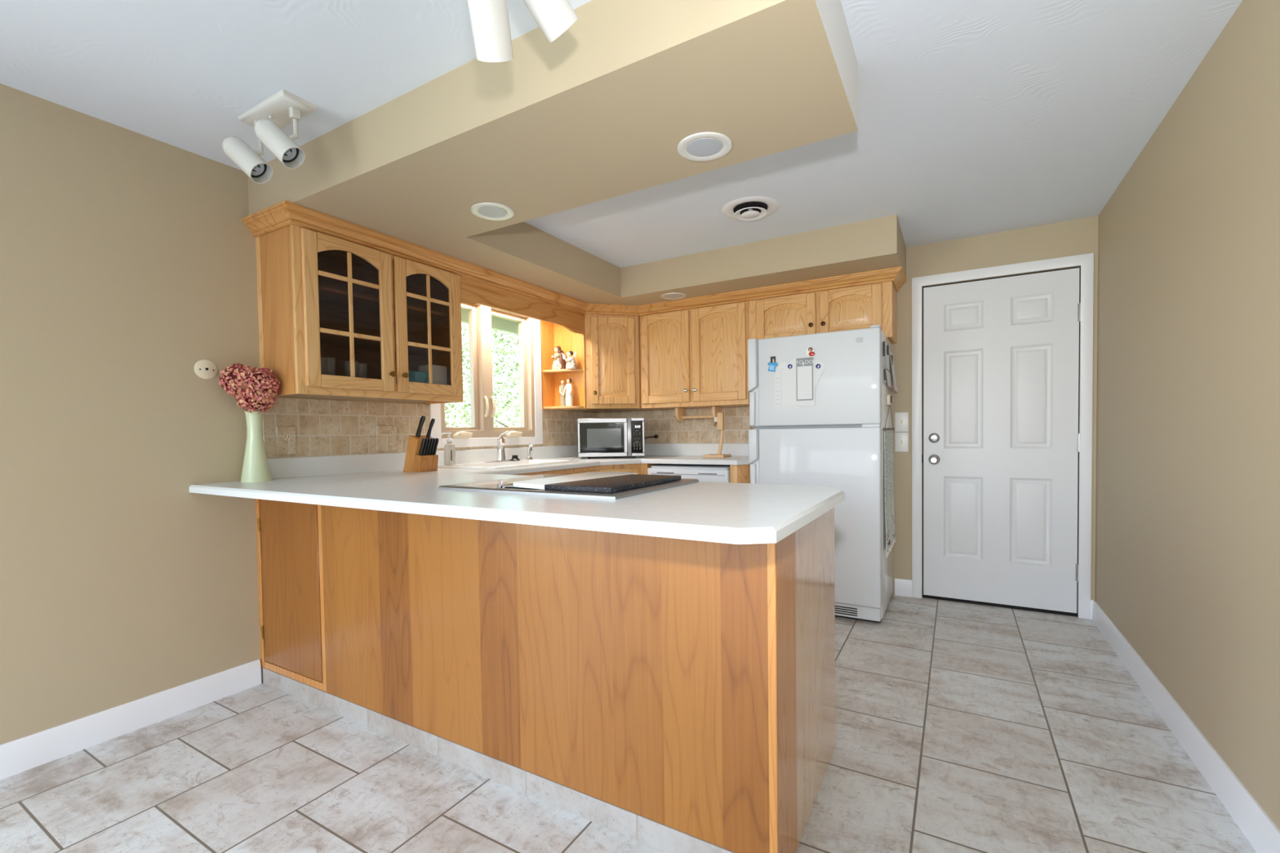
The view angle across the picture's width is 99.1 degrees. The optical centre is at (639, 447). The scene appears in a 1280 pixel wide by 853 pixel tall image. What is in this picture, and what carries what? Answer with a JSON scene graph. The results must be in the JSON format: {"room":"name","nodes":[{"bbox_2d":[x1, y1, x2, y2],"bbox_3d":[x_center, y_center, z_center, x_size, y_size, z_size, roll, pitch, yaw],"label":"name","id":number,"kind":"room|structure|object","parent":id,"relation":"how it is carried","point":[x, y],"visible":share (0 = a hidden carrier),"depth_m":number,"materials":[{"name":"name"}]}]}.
{"room":"kitchen","nodes":[
{"label":"kitchen","id":0,"kind":"room"},
{"bbox_2d":[0,83,598,745],"bbox_3d":[-2.173,-0.057,1.895,0.120,2.328,7.000,0,2,30],"label":"wall","id":1,"kind":"structure","parent":0,"point":[128,257],"depth_m":2.07,"materials":[{"name":"beige paint"}]},
{"bbox_2d":[0,659,261,780],"bbox_3d":[-2.799,1.094,0.686,0.014,0.112,4.210,0,2,30],"label":"baseboard","id":2,"kind":"structure","parent":1,"relation":"attached to","point":[18,756],"depth_m":2.08,"materials":[{"name":"white paint"}]},
{"bbox_2d":[194,359,217,379],"bbox_3d":[-1.847,-0.334,2.326,0.010,0.084,0.084,0,2,30],"label":"blank wall plate","id":3,"kind":"object","parent":1,"relation":"attached to","point":[204,369],"visible":1,"depth_m":2.32,"materials":[{"name":"beige plastic"}]},
{"bbox_2d":[255,223,463,404],"bbox_3d":[-1.366,-0.616,2.811,0.354,0.734,0.920,0,2,30],"label":"upper cabinet","id":4,"kind":"object","parent":1,"relation":"attached to","point":[320,295],"visible":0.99,"depth_m":2.71,"materials":[{"name":"brown wood"}]},
{"bbox_2d":[320,357,327,374],"bbox_3d":[-1.495,-0.364,2.545,0.066,0.108,0.066,0,2,30],"label":"drinking glass","id":5,"kind":"object","parent":4,"relation":"in","point":[323,360],"visible":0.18,"depth_m":2.53,"materials":[{"name":"white"}]},
{"bbox_2d":[325,357,336,375],"bbox_3d":[-1.496,-0.371,2.622,0.066,0.118,0.066,0,2,30],"label":"drinking glass","id":6,"kind":"object","parent":4,"relation":"in","point":[331,361],"visible":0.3,"depth_m":2.60,"materials":[{"name":"white"}]},
{"bbox_2d":[343,360,358,377],"bbox_3d":[-1.416,-0.369,2.680,0.066,0.108,0.066,0,2,30],"label":"drinking glass","id":7,"kind":"object","parent":4,"relation":"in","point":[346,363],"visible":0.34,"depth_m":2.65,"materials":[{"name":"white"}]},
{"bbox_2d":[358,363,367,377],"bbox_3d":[-1.404,-0.369,2.742,0.066,0.104,0.066,0,2,30],"label":"drinking glass","id":8,"kind":"object","parent":4,"relation":"in","point":[362,367],"visible":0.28,"depth_m":2.72,"materials":[{"name":"white"}]},
{"bbox_2d":[318,285,449,356],"bbox_3d":[-1.397,-0.639,2.830,0.258,0.216,0.868,0,2,30],"label":"shelf","id":9,"kind":"object","parent":4,"relation":"attached to","point":[333,303],"depth_m":2.90,"materials":[{"name":"brown wood"}]},
{"bbox_2d":[408,370,429,383],"bbox_3d":[-1.230,-0.371,3.002,0.124,0.090,0.124,0,2,30],"label":"food container","id":10,"kind":"object","parent":4,"relation":"in","point":[418,376],"visible":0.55,"depth_m":2.95,"materials":[{"name":"teal plastic"}]},
{"bbox_2d":[408,377,426,382],"bbox_3d":[-1.229,-0.351,3.002,0.116,0.050,0.116,0,2,30],"label":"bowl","id":11,"kind":"object","parent":10,"relation":"on","point":[411,380],"depth_m":2.95,"materials":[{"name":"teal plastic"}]},
{"bbox_2d":[418,364,447,384],"bbox_3d":[-1.189,-0.400,3.137,0.115,0.138,0.107,0,2,30],"label":"canister","id":12,"kind":"object","parent":4,"relation":"in","point":[439,376],"visible":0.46,"depth_m":3.10,"materials":[{"name":"white ceramic"}]},
{"bbox_2d":[460,275,583,334],"bbox_3d":[-0.737,-0.930,3.659,0.019,0.167,1.196,0,2,30],"label":"window valance","id":13,"kind":"object","parent":4,"relation":"attached to","point":[473,291],"visible":1,"depth_m":3.55,"materials":[{"name":"brown wood"}]},
{"bbox_2d":[241,200,906,315],"bbox_3d":[-0.163,-1.045,3.488,3.742,0.068,1.476,-1,2,-19],"label":"crown molding","id":14,"kind":"structure","parent":4,"relation":"attached to","point":[285,213],"depth_m":3.35,"materials":[{"name":"brown wood"}]},
{"bbox_2d":[262,397,599,458],"bbox_3d":[-1.050,-0.134,3.703,0.008,0.286,2.742,0,2,30],"label":"wall tile","id":15,"kind":"structure","parent":1,"relation":"attached to","point":[323,428],"depth_m":2.89,"materials":[{"name":"tile"}]},
{"bbox_2d":[275,426,296,455],"bbox_3d":[-1.681,-0.034,2.594,0.014,0.136,0.086,0,2,30],"label":"wall outlet","id":16,"kind":"object","parent":15,"relation":"attached to","point":[286,442],"visible":1,"depth_m":2.59,"materials":[{"name":"plastic"}]},
{"bbox_2d":[284,435,289,440],"bbox_3d":[-1.676,-0.048,2.592,0.002,0.027,0.027,0,2,30],"label":"receptacle","id":17,"kind":"object","parent":16,"relation":"attached to","point":[286,437],"depth_m":2.59,"materials":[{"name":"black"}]},
{"bbox_2d":[375,425,397,451],"bbox_3d":[-1.415,-0.053,3.053,0.014,0.141,0.126,0,2,30],"label":"wall outlet","id":18,"kind":"object","parent":15,"relation":"attached to","point":[386,435],"visible":1,"depth_m":3.05,"materials":[{"name":"plastic"}]},
{"bbox_2d":[429,318,542,448],"bbox_3d":[-1.019,-0.537,3.746,0.018,1.050,1.032,0,2,30],"label":"trim","id":19,"kind":"structure","parent":1,"relation":"attached to","point":[434,409],"depth_m":4.06,"materials":[{"name":"white paint"}]},
{"bbox_2d":[440,303,535,438],"bbox_3d":[-1.045,-0.531,3.760,0.178,0.922,0.875,0,2,30],"label":"window","id":20,"kind":"structure","parent":1,"relation":"in","point":[482,405],"depth_m":3.72,"materials":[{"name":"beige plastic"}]},
{"bbox_2d":[461,308,518,334],"bbox_3d":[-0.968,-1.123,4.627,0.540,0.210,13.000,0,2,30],"label":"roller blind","id":21,"kind":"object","parent":1,"relation":"attached to","point":[497,323],"depth_m":4.69,"materials":[{"name":"fabric"}]},
{"bbox_2d":[540,315,586,409],"bbox_3d":[-0.590,-0.655,4.198,0.303,0.712,0.160,0,2,30],"label":"open corner shelf","id":22,"kind":"object","parent":1,"relation":"attached to","point":[553,335],"visible":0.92,"depth_m":4.24,"materials":[{"name":"brown wood"}]},
{"bbox_2d":[551,346,566,369],"bbox_3d":[-0.622,-0.692,4.217,0.123,0.186,0.101,-1,2,-7],"label":"angel figurine","id":23,"kind":"object","parent":22,"relation":"on","point":[559,361],"visible":0.97,"depth_m":4.18,"materials":[{"name":"beige ceramic"}]},
{"bbox_2d":[559,378,573,406],"bbox_3d":[-0.563,-0.424,4.185,0.122,0.213,0.054,0,2,30],"label":"figurine","id":24,"kind":"object","parent":22,"relation":"on","point":[566,399],"visible":0.98,"depth_m":4.16,"materials":[{"name":"white ceramic"}]},
{"bbox_2d":[565,351,576,368],"bbox_3d":[-0.526,-0.667,4.151,0.095,0.138,0.079,0,2,30],"label":"angel figurine","id":25,"kind":"object","parent":22,"relation":"on","point":[571,362],"visible":0.99,"depth_m":4.13,"materials":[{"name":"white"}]},
{"bbox_2d":[564,313,656,411],"bbox_3d":[-0.262,-0.678,4.451,0.594,0.734,0.600,0,2,30],"label":"upper cabinet","id":26,"kind":"object","parent":1,"relation":"attached to","point":[611,342],"visible":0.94,"depth_m":4.23,"materials":[{"name":"brown wood"}]},
{"bbox_2d":[247,0,906,305],"bbox_3d":[0.001,-1.188,3.039,2.489,0.235,2.770,0,2,30],"label":"ceiling soffit","id":27,"kind":"structure","parent":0,"point":[601,110],"depth_m":1.87,"materials":[{"name":"beige paint"}]},
{"bbox_2d":[470,202,514,220],"bbox_3d":[-0.649,-1.039,2.407,0.188,0.006,0.188,0,2,30],"label":"recessed light","id":28,"kind":"object","parent":27,"relation":"in","point":[486,211],"visible":1,"depth_m":2.40,"materials":[{"name":"white plastic"}]},
{"bbox_2d":[661,292,686,299],"bbox_3d":[0.246,-1.095,3.949,0.188,0.006,0.188,0,2,30],"label":"recessed light","id":29,"kind":"object","parent":27,"relation":"in","point":[675,295],"visible":1,"depth_m":3.93,"materials":[{"name":"white plastic"}]},
{"bbox_2d":[677,131,732,161],"bbox_3d":[0.224,-1.037,1.887,0.188,0.006,0.188,0,2,30],"label":"recessed light","id":30,"kind":"object","parent":27,"relation":"in","point":[701,146],"visible":1,"depth_m":1.88,"materials":[{"name":"white plastic"}]},
{"bbox_2d":[0,0,1242,267],"bbox_3d":[-0.638,-1.268,0.960,3.710,0.100,7.240,0,2,30],"label":"ceiling","id":31,"kind":"structure","parent":0,"point":[975,117],"depth_m":1.89,"materials":[{"name":"white paint"}]},
{"bbox_2d":[222,88,316,183],"bbox_3d":[-1.352,-1.106,1.986,0.340,0.259,0.177,0,2,30],"label":"spotlight fixture","id":32,"kind":"object","parent":31,"relation":"attached to","point":[283,108],"visible":1,"depth_m":1.96,"materials":[{"name":"white metal"}]},
{"bbox_2d":[466,0,577,62],"bbox_3d":[-0.249,-1.046,1.187,0.316,0.366,0.228,0,2,30],"label":"spotlight fixture","id":33,"kind":"object","parent":31,"relation":"attached to","point":[489,19],"visible":1,"depth_m":1.20,"materials":[{"name":"white metal"}]},
{"bbox_2d":[721,195,780,220],"bbox_3d":[0.597,-1.273,2.944,0.310,0.036,0.310,0,2,30],"label":"ceiling vent","id":34,"kind":"object","parent":31,"relation":"in","point":[753,207],"visible":1,"depth_m":2.91,"materials":[{"name":"white paint"}]},
{"bbox_2d":[0,594,1257,852],"bbox_3d":[-0.603,1.159,1.028,3.710,0.100,7.240,0,2,30],"label":"floor","id":35,"kind":"structure","parent":0,"point":[961,727],"depth_m":1.79,"materials":[{"name":"tile"}]},
{"bbox_2d":[255,498,835,852],"bbox_3d":[-0.532,0.623,2.212,2.401,0.904,0.729,0,2,30],"label":"base cabinet","id":36,"kind":"object","parent":35,"relation":"on","point":[664,695],"visible":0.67,"depth_m":1.62,"materials":[{"name":"brown wood"}]},
{"bbox_2d":[189,443,844,544],"bbox_3d":[-0.055,0.078,2.966,2.467,0.126,3.029,0,2,30],"label":"countertop","id":37,"kind":"structure","parent":36,"relation":"on","point":[726,513],"depth_m":1.71,"materials":[{"name":"white laminate"}]},
{"bbox_2d":[240,405,271,482],"bbox_3d":[-1.708,-0.024,2.422,0.116,0.347,0.116,0,2,30],"label":"vase","id":38,"kind":"object","parent":37,"relation":"on","point":[255,468],"visible":0.81,"depth_m":2.39,"materials":[{"name":"green ceramic"}]},
{"bbox_2d":[218,363,254,396],"bbox_3d":[-1.726,-0.258,2.362,0.144,0.212,0.148,0,2,30],"label":"hydrangea","id":39,"kind":"object","parent":38,"relation":"in","point":[232,381],"visible":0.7,"depth_m":2.31,"materials":[{"name":"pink plant"}]},
{"bbox_2d":[234,388,277,413],"bbox_3d":[-1.686,-0.226,2.399,0.159,0.156,0.152,0,2,30],"label":"hydrangea","id":40,"kind":"object","parent":38,"relation":"in","point":[248,400],"visible":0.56,"depth_m":2.36,"materials":[{"name":"pink plant"}]},
{"bbox_2d":[241,366,280,400],"bbox_3d":[-1.661,-0.253,2.387,0.159,0.199,0.154,0,2,30],"label":"hydrangea","id":41,"kind":"object","parent":38,"relation":"in","point":[261,381],"visible":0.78,"depth_m":2.35,"materials":[{"name":"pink plant"}]},
{"bbox_2d":[403,435,438,472],"bbox_3d":[-1.180,0.031,2.939,0.145,0.193,0.115,0,2,30],"label":"knife block","id":42,"kind":"object","parent":37,"relation":"on","point":[414,462],"visible":0.8,"depth_m":2.89,"materials":[{"name":"brown wood"}]},
{"bbox_2d":[415,415,425,437],"bbox_3d":[-1.167,-0.100,2.904,0.074,0.140,0.019,0,2,22],"label":"kitchen knife","id":43,"kind":"object","parent":42,"relation":"in","point":[422,420],"visible":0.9,"depth_m":2.90,"materials":[{"name":"black plastic"}]},
{"bbox_2d":[418,438,425,455],"bbox_3d":[-1.147,0.008,2.873,0.050,0.116,0.014,0,2,20],"label":"steak knife","id":44,"kind":"object","parent":42,"relation":"on","point":[423,442],"visible":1,"depth_m":2.87,"materials":[{"name":"black plastic"}]},
{"bbox_2d":[422,438,428,455],"bbox_3d":[-1.138,0.008,2.888,0.050,0.116,0.014,0,2,20],"label":"steak knife","id":45,"kind":"object","parent":42,"relation":"on","point":[426,439],"visible":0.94,"depth_m":2.88,"materials":[{"name":"black plastic"}]},
{"bbox_2d":[425,438,431,455],"bbox_3d":[-1.130,0.007,2.903,0.050,0.116,0.014,0,2,20],"label":"steak knife","id":46,"kind":"object","parent":42,"relation":"on","point":[429,439],"visible":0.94,"depth_m":2.90,"materials":[{"name":"black plastic"}]},
{"bbox_2d":[426,418,435,438],"bbox_3d":[-1.127,-0.092,2.939,0.068,0.132,0.015,0,2,23],"label":"kitchen knife","id":47,"kind":"object","parent":42,"relation":"in","point":[432,422],"visible":0.86,"depth_m":2.93,"materials":[{"name":"black plastic"}]},
{"bbox_2d":[427,438,433,455],"bbox_3d":[-1.121,0.007,2.917,0.050,0.116,0.014,0,2,20],"label":"steak knife","id":48,"kind":"object","parent":42,"relation":"on","point":[432,439],"visible":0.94,"depth_m":2.91,"materials":[{"name":"black plastic"}]},
{"bbox_2d":[430,438,435,454],"bbox_3d":[-1.113,0.006,2.932,0.050,0.116,0.014,0,2,20],"label":"steak knife","id":49,"kind":"object","parent":42,"relation":"on","point":[434,439],"visible":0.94,"depth_m":2.92,"materials":[{"name":"black plastic"}]},
{"bbox_2d":[433,438,439,454],"bbox_3d":[-1.104,0.005,2.947,0.050,0.116,0.014,0,2,20],"label":"steak knife","id":50,"kind":"object","parent":42,"relation":"on","point":[437,439],"visible":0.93,"depth_m":2.94,"materials":[{"name":"black plastic"}]},
{"bbox_2d":[484,431,510,462],"bbox_3d":[-0.886,-0.011,3.628,0.191,0.205,0.266,0,2,30],"label":"kitchen faucet","id":51,"kind":"object","parent":37,"relation":"on","point":[500,455],"visible":0.94,"depth_m":3.65,"materials":[{"name":"silver metal"}]},
{"bbox_2d":[437,458,579,469],"bbox_3d":[-0.813,0.170,3.482,0.490,0.153,0.845,0,2,30],"label":"sink","id":52,"kind":"object","parent":37,"relation":"in","point":[522,463],"visible":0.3,"depth_m":3.47,"materials":[{"name":"white ceramic"}]},
{"bbox_2d":[440,431,455,465],"bbox_3d":[-1.139,0.006,3.260,0.066,0.198,0.073,0,2,30],"label":"soap bottle","id":53,"kind":"object","parent":52,"relation":"on","point":[449,448],"visible":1,"depth_m":3.24,"materials":[{"name":"white plastic"}]},
{"bbox_2d":[509,454,519,461],"bbox_3d":[-0.850,0.069,3.717,0.072,0.038,0.072,0,2,30],"label":"stopper","id":54,"kind":"object","parent":52,"relation":"on","point":[514,458],"visible":1,"depth_m":3.70,"materials":[{"name":"silver metal"}]},
{"bbox_2d":[525,442,533,459],"bbox_3d":[-0.786,0.023,3.902,0.059,0.118,0.044,0,2,30],"label":"sprayer","id":55,"kind":"object","parent":52,"relation":"on","point":[530,445],"visible":1,"depth_m":3.90,"materials":[{"name":"silver metal"}]},
{"bbox_2d":[438,471,698,499],"bbox_3d":[-0.242,0.124,2.021,0.750,0.030,0.607,0,2,30],"label":"cooktop","id":56,"kind":"object","parent":37,"relation":"in","point":[505,485],"depth_m":1.86,"materials":[{"name":"silver metal"}]},
{"bbox_2d":[544,474,680,493],"bbox_3d":[-0.075,0.119,1.884,0.256,0.016,0.475,0,2,30],"label":"cutting board","id":57,"kind":"object","parent":56,"relation":"on","point":[614,484],"visible":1,"depth_m":1.77,"materials":[{"name":"black glass"}]},
{"bbox_2d":[577,417,644,458],"bbox_3d":[-0.219,-0.074,4.239,0.497,0.302,0.398,-1,2,-2],"label":"microwave","id":58,"kind":"object","parent":37,"relation":"on","point":[597,437],"visible":1,"depth_m":4.07,"materials":[{"name":"grey metal"}]},
{"bbox_2d":[702,412,731,457],"bbox_3d":[0.578,-0.098,4.091,0.165,0.335,0.160,0,2,30],"label":"stand","id":59,"kind":"object","parent":37,"relation":"on","point":[719,419],"visible":1,"depth_m":4.07,"materials":[{"name":"brown wood"}]},
{"bbox_2d":[511,463,662,475],"bbox_3d":[-0.511,0.578,3.813,0.829,0.903,2.054,0,2,30],"label":"base cabinet","id":60,"kind":"object","parent":35,"relation":"on","point":[639,468],"visible":0.1,"depth_m":3.83,"materials":[{"name":"brown wood"}]},
{"bbox_2d":[647,463,729,482],"bbox_3d":[0.475,0.565,4.038,0.612,0.888,0.636,0,2,30],"label":"dishwasher","id":61,"kind":"object","parent":35,"relation":"on","point":[703,473],"visible":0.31,"depth_m":3.75,"materials":[{"name":"grey plastic"}]},
{"bbox_2d":[729,464,750,483],"bbox_3d":[0.808,0.557,3.872,0.124,0.903,0.590,0,2,30],"label":"base cabinet","id":62,"kind":"object","parent":35,"relation":"on","point":[740,473],"visible":0.2,"depth_m":3.63,"materials":[{"name":"brown wood"}]},
{"bbox_2d":[747,324,893,623],"bbox_3d":[1.188,0.157,3.533,0.758,1.712,0.719,0,2,30],"label":"refrigerator","id":63,"kind":"object","parent":35,"relation":"on","point":[837,442],"visible":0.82,"depth_m":3.17,"materials":[{"name":"white metal"}]},
{"bbox_2d":[767,361,777,372],"bbox_3d":[0.814,-0.495,3.344,0.064,0.064,0.005,0,2,30],"label":"magnet","id":64,"kind":"object","parent":63,"relation":"attached to","point":[772,366],"visible":1,"depth_m":3.34,"materials":[{"name":"blue plastic"}]},
{"bbox_2d":[770,355,775,362],"bbox_3d":[0.817,-0.537,3.345,0.032,0.044,0.002,0,2,30],"label":"photo magnet","id":65,"kind":"object","parent":63,"relation":"attached to","point":[772,358],"visible":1,"depth_m":3.35,"materials":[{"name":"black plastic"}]},
{"bbox_2d":[774,370,781,407],"bbox_3d":[0.844,-0.357,3.335,0.042,0.220,0.001,0,2,30],"label":"list","id":66,"kind":"object","parent":63,"relation":"attached to","point":[777,374],"visible":1,"depth_m":3.33,"materials":[{"name":"white paper"}]},
{"bbox_2d":[775,362,799,408],"bbox_3d":[0.895,-0.379,3.306,0.146,0.287,0.001,0,2,30],"label":"notice sheet","id":67,"kind":"object","parent":63,"relation":"attached to","point":[779,368],"visible":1,"depth_m":3.32,"materials":[{"name":"white paper"}]},
{"bbox_2d":[782,358,815,405],"bbox_3d":[0.950,-0.393,3.268,0.200,0.288,0.001,0,2,30],"label":"sheet","id":68,"kind":"object","parent":63,"relation":"attached to","point":[788,384],"visible":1,"depth_m":3.29,"materials":[{"name":"white paper"}]},
{"bbox_2d":[795,357,813,400],"bbox_3d":[0.980,-0.408,3.247,0.100,0.252,0.004,0,2,30],"label":"pad","id":69,"kind":"object","parent":63,"relation":"attached to","point":[804,366],"visible":1,"depth_m":3.25,"materials":[{"name":"grey paper"}]},
{"bbox_2d":[805,347,815,356],"bbox_3d":[1.008,-0.565,3.223,0.053,0.059,0.018,0,2,30],"label":"magnet","id":70,"kind":"object","parent":63,"relation":"attached to","point":[810,351],"visible":1,"depth_m":3.22,"materials":[{"name":"white plastic"}]},
{"bbox_2d":[813,360,826,386],"bbox_3d":[1.036,-0.442,3.219,0.122,0.160,0.001,0,2,30],"label":"flyer","id":71,"kind":"object","parent":63,"relation":"attached to","point":[819,371],"visible":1,"depth_m":3.21,"materials":[{"name":"white paper"}]},
{"bbox_2d":[882,342,885,367],"bbox_3d":[1.415,-0.538,3.164,0.003,0.135,0.135,0,2,30],"label":"note","id":72,"kind":"object","parent":63,"relation":"attached to","point":[883,357],"visible":0.71,"depth_m":3.15,"materials":[{"name":"white paper"}]},
{"bbox_2d":[883,341,884,355],"bbox_3d":[1.397,-0.566,3.119,0.008,0.083,0.028,0,2,30],"label":"magnet","id":73,"kind":"object","parent":63,"relation":"attached to","point":[883,341],"visible":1,"depth_m":3.11,"materials":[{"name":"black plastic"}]},
{"bbox_2d":[882,367,886,383],"bbox_3d":[1.427,-0.419,3.182,0.005,0.085,0.140,0,2,30],"label":"note","id":74,"kind":"object","parent":63,"relation":"attached to","point":[884,381],"visible":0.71,"depth_m":3.15,"materials":[{"name":"white paper"}]},
{"bbox_2d":[884,342,889,370],"bbox_3d":[1.510,-0.552,3.326,0.005,0.150,0.200,0,2,30],"label":"note","id":75,"kind":"object","parent":63,"relation":"attached to","point":[887,359],"visible":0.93,"depth_m":3.30,"materials":[{"name":"white paper"}]},
{"bbox_2d":[885,368,892,388],"bbox_3d":[1.541,-0.423,3.371,0.013,0.100,0.260,0,2,30],"label":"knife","id":76,"kind":"object","parent":63,"relation":"attached to","point":[888,374],"visible":0.86,"depth_m":3.36,"materials":[{"name":"grey metal"}]},
{"bbox_2d":[883,404,895,557],"bbox_3d":[1.544,0.179,3.368,0.020,0.907,0.530,0,2,30],"label":"towel","id":77,"kind":"object","parent":63,"relation":"attached to","point":[888,432],"visible":1,"depth_m":3.34,"materials":[{"name":"fabric"}]},
{"bbox_2d":[886,394,892,405],"bbox_3d":[1.523,-0.290,3.328,0.026,0.063,0.110,0,2,30],"label":"clip","id":78,"kind":"object","parent":63,"relation":"attached to","point":[889,397],"visible":0.98,"depth_m":3.29,"materials":[{"name":"beige plastic"}]},
{"bbox_2d":[889,351,897,391],"bbox_3d":[1.643,-0.489,3.529,0.031,0.250,0.200,0,2,30],"label":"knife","id":79,"kind":"object","parent":63,"relation":"attached to","point":[891,353],"visible":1,"depth_m":3.51,"materials":[{"name":"white metal"}]},
{"bbox_2d":[598,215,1097,603],"bbox_3d":[1.165,-0.166,4.072,3.710,2.328,0.120,0,2,30],"label":"wall","id":80,"kind":"structure","parent":0,"point":[1079,236],"depth_m":3.48,"materials":[{"name":"beige paint"}]},
{"bbox_2d":[599,406,754,444],"bbox_3d":[0.354,-0.176,4.468,1.652,0.286,0.008,0,2,30],"label":"wall tile","id":81,"kind":"structure","parent":80,"relation":"attached to","point":[736,419],"depth_m":4.42,"materials":[{"name":"tile"}]},
{"bbox_2d":[644,434,658,439],"bbox_3d":[0.069,-0.034,4.575,0.170,0.149,0.060,0,2,19],"label":"plug","id":82,"kind":"object","parent":81,"relation":"attached to","point":[656,436],"visible":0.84,"depth_m":4.55,"materials":[{"name":"black plastic"}]},
{"bbox_2d":[653,426,661,442],"bbox_3d":[0.144,-0.113,4.580,0.074,0.142,0.014,0,2,30],"label":"wall outlet","id":83,"kind":"object","parent":81,"relation":"attached to","point":[656,429],"visible":1,"depth_m":4.57,"materials":[{"name":"plastic"}]},
{"bbox_2d":[640,301,749,409],"bbox_3d":[0.450,-0.681,4.193,0.883,0.734,0.354,0,2,30],"label":"upper cabinet","id":84,"kind":"object","parent":80,"relation":"attached to","point":[697,357],"visible":0.99,"depth_m":4.05,"materials":[{"name":"brown wood"}]},
{"bbox_2d":[675,406,722,422],"bbox_3d":[0.457,-0.258,4.237,0.334,0.111,0.150,0,2,30],"label":"paper towel holder","id":85,"kind":"object","parent":84,"relation":"attached to","point":[680,413],"visible":0.86,"depth_m":4.25,"materials":[{"name":"brown wood"}]},
{"bbox_2d":[748,280,897,343],"bbox_3d":[1.232,-0.870,3.733,0.927,0.352,0.354,0,2,30],"label":"upper cabinet","id":86,"kind":"object","parent":80,"relation":"attached to","point":[864,306],"visible":0.84,"depth_m":3.57,"materials":[{"name":"brown wood"}]},
{"bbox_2d":[894,412,908,431],"bbox_3d":[1.752,-0.171,3.652,0.082,0.130,0.018,0,2,30],"label":"light switch","id":87,"kind":"object","parent":80,"relation":"attached to","point":[901,419],"visible":1,"depth_m":3.65,"materials":[{"name":"white plastic"}]},
{"bbox_2d":[894,432,908,452],"bbox_3d":[1.754,-0.037,3.655,0.082,0.130,0.018,0,2,30],"label":"light switch","id":88,"kind":"object","parent":80,"relation":"attached to","point":[901,439],"visible":1,"depth_m":3.66,"materials":[{"name":"white plastic"}]},
{"bbox_2d":[894,577,1093,619],"bbox_3d":[2.190,0.945,3.440,1.060,0.112,0.014,0,2,30],"label":"baseboard","id":89,"kind":"structure","parent":80,"relation":"attached to","point":[902,587],"depth_m":3.67,"materials":[{"name":"white paint"}]},
{"bbox_2d":[921,266,1080,616],"bbox_3d":[2.218,-0.028,3.394,0.824,2.058,0.120,0,2,30],"label":"door","id":90,"kind":"structure","parent":80,"relation":"in","point":[1001,355],"depth_m":3.38,"materials":[{"name":"white paint"}]},
{"bbox_2d":[911,253,1093,619],"bbox_3d":[2.212,-0.058,3.390,0.934,2.118,0.016,0,2,30],"label":"trim","id":91,"kind":"structure","parent":80,"relation":"attached to","point":[1086,261],"depth_m":3.20,"materials":[{"name":"white paint"}]},
{"bbox_2d":[1094,0,1279,830],"bbox_3d":[0.932,-0.052,0.093,0.120,2.328,7.000,0,2,30],"label":"wall","id":92,"kind":"structure","parent":0,"point":[1188,488],"depth_m":1.78,"materials":[{"name":"beige paint"}]},
{"bbox_2d":[1092,600,1279,852],"bbox_3d":[0.890,1.056,0.158,0.014,0.112,7.000,0,2,30],"label":"baseboard","id":93,"kind":"structure","parent":92,"relation":"attached to","point":[1255,824],"depth_m":1.78,"materials":[{"name":"white paint"}]},
{"label":"outside","id":94,"kind":"structure","parent":0,"visible":0},
{"bbox_3d":[-15.191,1.184,19.325,39.870,0.150,70.000,0,2,30],"label":"ground","id":95,"kind":"structure","parent":94,"visible":0},
{"bbox_2d":[444,322,516,426],"bbox_3d":[-4.053,-2.175,11.587,4.314,6.677,4.531,0,2,22],"label":"tree","id":96,"kind":"object","parent":95,"relation":"on","point":[446,408],"visible":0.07,"depth_m":11.74,"materials":[{"name":"green plant"}]},
{"bbox_2d":[444,324,519,426],"bbox_3d":[-1.755,-1.256,8.959,3.672,4.922,3.905,0,2,30],"label":"tree","id":97,"kind":"object","parent":95,"relation":"on","point":[513,380],"visible":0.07,"depth_m":8.69,"materials":[{"name":"green plant"}]},
{"bbox_2d":[444,322,519,426],"bbox_3d":[-2.866,-1.105,6.986,3.856,4.762,3.355,0,2,24],"label":"tree","id":98,"kind":"object","parent":95,"relation":"on","point":[467,383],"visible":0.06,"depth_m":6.85,"materials":[{"name":"green plant"}]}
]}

